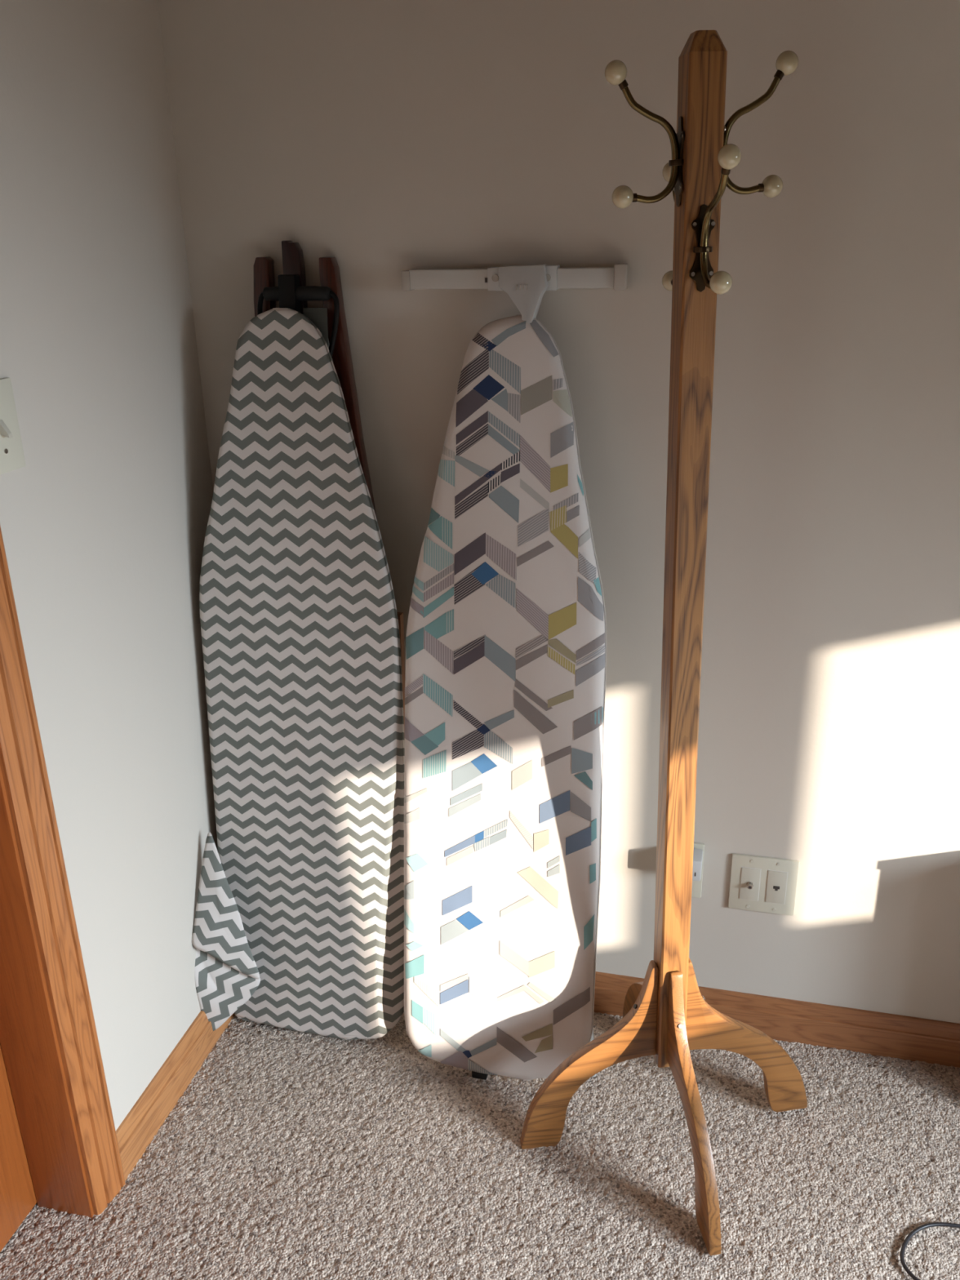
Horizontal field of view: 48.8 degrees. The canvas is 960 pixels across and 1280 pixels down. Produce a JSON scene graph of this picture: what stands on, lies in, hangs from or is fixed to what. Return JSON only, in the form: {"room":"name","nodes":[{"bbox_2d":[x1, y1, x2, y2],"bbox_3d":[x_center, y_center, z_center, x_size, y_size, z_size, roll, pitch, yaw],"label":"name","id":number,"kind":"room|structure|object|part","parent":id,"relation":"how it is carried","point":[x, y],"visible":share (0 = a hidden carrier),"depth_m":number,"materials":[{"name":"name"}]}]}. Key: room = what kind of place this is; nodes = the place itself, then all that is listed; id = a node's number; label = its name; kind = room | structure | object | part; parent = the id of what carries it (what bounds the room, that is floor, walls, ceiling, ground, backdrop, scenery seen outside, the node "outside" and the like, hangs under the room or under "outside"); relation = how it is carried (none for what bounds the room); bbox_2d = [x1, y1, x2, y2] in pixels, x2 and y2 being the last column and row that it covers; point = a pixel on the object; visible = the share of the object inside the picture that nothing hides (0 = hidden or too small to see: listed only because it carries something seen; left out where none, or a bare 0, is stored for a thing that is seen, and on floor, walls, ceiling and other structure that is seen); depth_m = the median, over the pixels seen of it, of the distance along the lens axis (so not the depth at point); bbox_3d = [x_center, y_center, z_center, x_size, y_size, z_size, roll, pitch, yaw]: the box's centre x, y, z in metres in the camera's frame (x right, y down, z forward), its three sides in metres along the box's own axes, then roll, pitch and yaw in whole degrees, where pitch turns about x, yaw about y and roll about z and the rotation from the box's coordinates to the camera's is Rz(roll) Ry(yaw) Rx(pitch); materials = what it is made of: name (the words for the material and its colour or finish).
{"room":"bedroom","nodes":[
{"label":"bedroom","id":0,"kind":"room"},
{"bbox_2d":[0,0,217,1130],"bbox_3d":[-0.928,0.129,0.334,0.110,2.540,3.300,4,22,13],"label":"wall","id":1,"kind":"structure","parent":0,"point":[104,524],"depth_m":1.58,"materials":[{"name":"beige paint"}]},
{"bbox_2d":[0,377,26,475],"bbox_3d":[-0.598,-0.266,1.327,0.018,0.114,0.070,4,22,13],"label":"light switch","id":2,"kind":"object","parent":1,"relation":"attached to","point":[11,451],"visible":1,"depth_m":1.34,"materials":[{"name":"beige plastic"}]},
{"bbox_2d":[0,1044,36,1252],"bbox_3d":[-0.802,0.097,0.957,0.110,2.032,0.820,4,22,13],"label":"door","id":3,"kind":"structure","parent":1,"relation":"in","point":[18,1198],"depth_m":1.62,"materials":[{"name":"brown wood"}]},
{"bbox_2d":[0,765,93,1217],"bbox_3d":[-0.676,-0.042,1.317,0.098,2.050,0.019,4,22,13],"label":"trim","id":4,"kind":"structure","parent":1,"relation":"attached to","point":[29,1046],"depth_m":1.56,"materials":[{"name":"brown wood"}]},
{"bbox_2d":[0,525,125,1215],"bbox_3d":[-0.614,-0.076,1.319,0.017,2.110,0.068,4,22,13],"label":"trim","id":5,"kind":"structure","parent":1,"relation":"attached to","point":[22,759],"depth_m":1.49,"materials":[{"name":"brown wood"}]},
{"bbox_2d":[115,1010,235,1181],"bbox_3d":[-0.521,0.747,1.973,0.014,0.095,0.564,4,22,13],"label":"baseboard","id":6,"kind":"structure","parent":1,"relation":"attached to","point":[143,1122],"depth_m":1.85,"materials":[{"name":"brown wood"}]},
{"bbox_2d":[0,1011,959,1279],"bbox_3d":[0.746,1.407,0.398,3.511,0.052,3.300,4,22,13],"label":"floor","id":7,"kind":"structure","parent":0,"point":[288,1154],"depth_m":1.72,"materials":[{"name":"carpet"}]},
{"bbox_2d":[191,274,404,1040],"bbox_3d":[-0.333,0.094,1.841,0.405,1.374,0.198,-1,21,1],"label":"ironing board","id":8,"kind":"object","parent":7,"relation":"on","point":[299,922],"visible":1,"depth_m":1.83,"materials":[{"name":"fabric"}]},
{"bbox_3d":[-0.289,-0.485,1.690,0.140,0.145,0.008,4,17,13],"label":"leg frame","id":9,"kind":"part","parent":8,"relation":"part of","materials":[{"name":"black metal"}]},
{"bbox_3d":[-0.260,-0.486,1.675,0.040,0.075,0.003,4,17,13],"label":"nose plate","id":10,"kind":"part","parent":8,"relation":"part of","materials":[{"name":"grey metal"}]},
{"bbox_2d":[253,240,404,742],"bbox_3d":[-0.300,0.020,1.870,0.350,1.356,0.138,4,22,13],"label":"ironing board","id":11,"kind":"object","parent":7,"relation":"on","point":[293,263],"visible":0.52,"depth_m":1.70,"materials":[{"name":"brown wood"}]},
{"bbox_3d":[-0.349,-0.227,1.810,0.029,0.802,0.092,4,22,13],"label":"leg","id":12,"kind":"part","parent":11,"relation":"part of","materials":[{"name":"brown wood"}]},
{"bbox_3d":[-0.296,-0.235,1.794,0.033,0.826,0.091,4,22,13],"label":"leg","id":13,"kind":"part","parent":11,"relation":"part of","materials":[{"name":"brown wood"}]},
{"bbox_3d":[-0.199,-0.312,1.747,0.127,0.601,0.035,18,28,39],"label":"leg","id":14,"kind":"part","parent":11,"relation":"part of","materials":[{"name":"brown wood"}]},
{"bbox_2d":[400,263,628,1080],"bbox_3d":[0.040,0.114,1.762,0.353,1.387,0.238,4,22,13],"label":"ironing board","id":15,"kind":"object","parent":7,"relation":"on","point":[506,637],"visible":1,"depth_m":1.73,"materials":[{"name":"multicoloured fabric"}]},
{"bbox_3d":[0.187,0.583,1.879,0.019,0.418,0.062,-12,24,-25],"label":"leg","id":16,"kind":"part","parent":15,"relation":"part of","materials":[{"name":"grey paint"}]},
{"bbox_2d":[520,30,807,1255],"bbox_3d":[0.302,0.071,1.516,0.367,1.655,0.367,15,26,35],"label":"coat rack","id":17,"kind":"object","parent":7,"relation":"on","point":[666,1015],"visible":1,"depth_m":1.48,"materials":[{"name":"brown wood"}]},
{"bbox_3d":[0.157,-0.655,1.223,0.026,0.026,0.026,-5,21,-7],"label":"ball knob","id":18,"kind":"part","parent":17,"relation":"part of","materials":[{"name":"beige ceramic"}]},
{"bbox_3d":[0.171,-0.532,1.272,0.026,0.026,0.026,-5,21,-7],"label":"ball knob","id":19,"kind":"part","parent":17,"relation":"part of","materials":[{"name":"beige ceramic"}]},
{"bbox_3d":[0.201,-0.589,1.255,0.076,0.132,0.010,-5,21,-7],"label":"hook arm","id":20,"kind":"part","parent":17,"relation":"part of","materials":[{"name":"gold metal"}]},
{"bbox_3d":[0.249,-0.605,1.367,0.026,0.026,0.026,-5,21,-7],"label":"ball knob","id":21,"kind":"part","parent":17,"relation":"part of","materials":[{"name":"beige ceramic"}]},
{"bbox_3d":[0.255,-0.477,1.406,0.026,0.026,0.026,-5,21,-7],"label":"ball knob","id":22,"kind":"part","parent":17,"relation":"part of","materials":[{"name":"beige ceramic"}]},
{"bbox_3d":[0.257,-0.520,1.355,0.010,0.132,0.076,-5,21,-7],"label":"hook arm","id":23,"kind":"part","parent":17,"relation":"part of","materials":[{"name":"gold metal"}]},
{"bbox_3d":[0.239,-0.572,1.267,0.003,0.100,0.030,-5,21,-7],"label":"plate","id":24,"kind":"part","parent":17,"relation":"part of","materials":[{"name":"gold metal"}]},
{"bbox_3d":[0.285,-0.004,1.491,0.045,1.496,0.045,-5,21,-7],"label":"post","id":25,"kind":"part","parent":17,"relation":"part of","materials":[{"name":"brown wood"}]},
{"bbox_3d":[0.270,-0.474,1.283,0.030,0.100,0.003,-5,21,-7],"label":"plate","id":26,"kind":"part","parent":17,"relation":"part of","materials":[{"name":"gold metal"}]},
{"bbox_3d":[0.274,-0.481,1.240,0.010,0.132,0.076,-5,21,-7],"label":"hook arm","id":27,"kind":"part","parent":17,"relation":"part of","materials":[{"name":"gold metal"}]},
{"bbox_3d":[0.280,-0.416,1.232,0.026,0.026,0.026,-5,21,-7],"label":"ball knob","id":28,"kind":"part","parent":17,"relation":"part of","materials":[{"name":"beige ceramic"}]},
{"bbox_3d":[0.277,-0.536,1.175,0.026,0.026,0.026,-5,21,-7],"label":"ball knob","id":29,"kind":"part","parent":17,"relation":"part of","materials":[{"name":"beige ceramic"}]},
{"bbox_3d":[0.322,-0.605,1.267,0.076,0.132,0.010,-5,21,-7],"label":"hook arm","id":30,"kind":"part","parent":17,"relation":"part of","materials":[{"name":"gold metal"}]},
{"bbox_3d":[0.356,-0.554,1.291,0.026,0.026,0.026,-5,21,-7],"label":"ball knob","id":31,"kind":"part","parent":17,"relation":"part of","materials":[{"name":"beige ceramic"}]},
{"bbox_3d":[0.361,-0.678,1.244,0.026,0.026,0.026,-5,21,-7],"label":"ball knob","id":32,"kind":"part","parent":17,"relation":"part of","materials":[{"name":"beige ceramic"}]},
{"bbox_2d":[899,1222,959,1279],"bbox_3d":[0.759,0.927,1.542,0.278,0.006,0.220,4,22,13],"label":"power cord","id":33,"kind":"object","parent":7,"relation":"on","point":[916,1230],"visible":1,"depth_m":1.60,"materials":[{"name":"black plastic"}]},
{"bbox_2d":[157,0,959,1023],"bbox_3d":[1.186,-0.361,1.473,3.640,2.540,0.120,4,22,13],"label":"wall","id":34,"kind":"structure","parent":0,"point":[384,139],"depth_m":1.63,"materials":[{"name":"beige paint"}]},
{"bbox_2d":[691,842,704,897],"bbox_3d":[0.370,0.418,1.929,0.071,0.114,0.008,4,22,13],"label":"wall outlet","id":35,"kind":"object","parent":34,"relation":"attached to","point":[696,888],"visible":0.17,"depth_m":1.93,"materials":[{"name":"beige plastic"}]},
{"bbox_2d":[692,848,702,880],"bbox_3d":[0.369,0.400,1.893,0.054,0.042,0.044,4,22,13],"label":"socket","id":36,"kind":"object","parent":35,"relation":"attached to","point":[697,853],"visible":0.44,"depth_m":1.87,"materials":[{"name":"grey plastic"}]},
{"bbox_2d":[728,853,799,915],"bbox_3d":[0.507,0.442,1.897,0.116,0.114,0.017,4,22,13],"label":"wall plate","id":37,"kind":"object","parent":34,"relation":"attached to","point":[757,883],"visible":1,"depth_m":1.90,"materials":[{"name":"beige plastic"}]},
{"bbox_2d":[773,885,779,890],"bbox_3d":[0.530,0.444,1.893,0.011,0.010,0.001,4,22,13],"label":"socket","id":38,"kind":"object","parent":37,"relation":"attached to","point":[775,887],"depth_m":1.89,"materials":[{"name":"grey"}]},
{"bbox_2d":[593,971,959,1067],"bbox_3d":[1.192,0.763,1.845,3.400,0.095,0.014,4,22,13],"label":"baseboard","id":39,"kind":"structure","parent":34,"relation":"attached to","point":[875,1033],"depth_m":1.97,"materials":[{"name":"brown wood"}]}
]}

